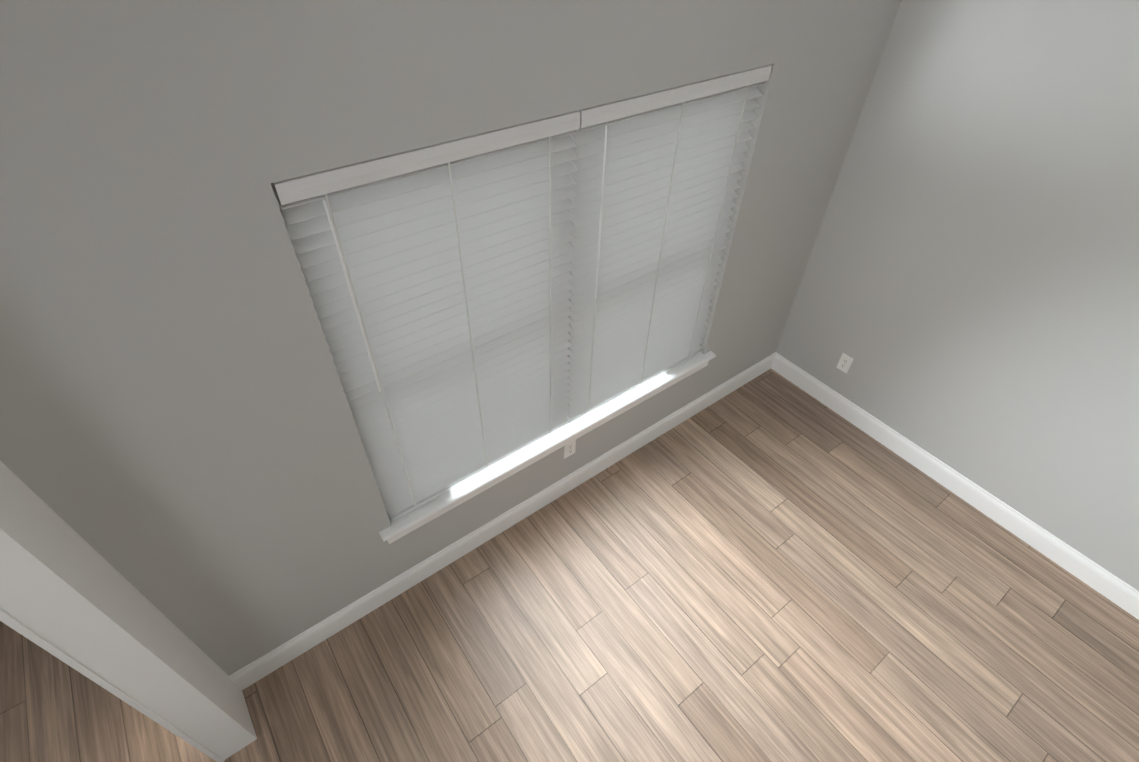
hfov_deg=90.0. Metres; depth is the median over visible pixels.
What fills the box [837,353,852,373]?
electrical outlet
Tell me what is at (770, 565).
floor
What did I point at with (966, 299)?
wall
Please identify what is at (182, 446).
wall
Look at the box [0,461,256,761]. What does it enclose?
wall
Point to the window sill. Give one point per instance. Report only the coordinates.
(409, 522)
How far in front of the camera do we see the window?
1.97 m
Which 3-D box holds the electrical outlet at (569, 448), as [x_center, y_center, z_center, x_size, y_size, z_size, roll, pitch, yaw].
[0.004,0.342,2.886,0.070,0.115,0.008,-27,50,-27]
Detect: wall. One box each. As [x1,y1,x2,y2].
[0,0,900,675]
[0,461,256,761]
[776,0,1138,590]
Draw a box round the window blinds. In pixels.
[271,64,771,521]
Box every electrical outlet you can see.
[564,440,575,458]
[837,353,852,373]
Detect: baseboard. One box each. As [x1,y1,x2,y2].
[229,352,776,689]
[773,353,1138,619]
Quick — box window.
[276,129,578,510]
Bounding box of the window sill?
[379,351,715,543]
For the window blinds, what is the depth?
2.08 m
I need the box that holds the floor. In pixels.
[0,369,1138,761]
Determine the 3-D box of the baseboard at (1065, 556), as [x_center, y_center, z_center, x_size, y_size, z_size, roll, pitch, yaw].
[2.620,1.022,2.666,0.015,0.130,4.160,-27,50,-27]
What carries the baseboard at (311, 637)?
attached to the wall at (182, 446)

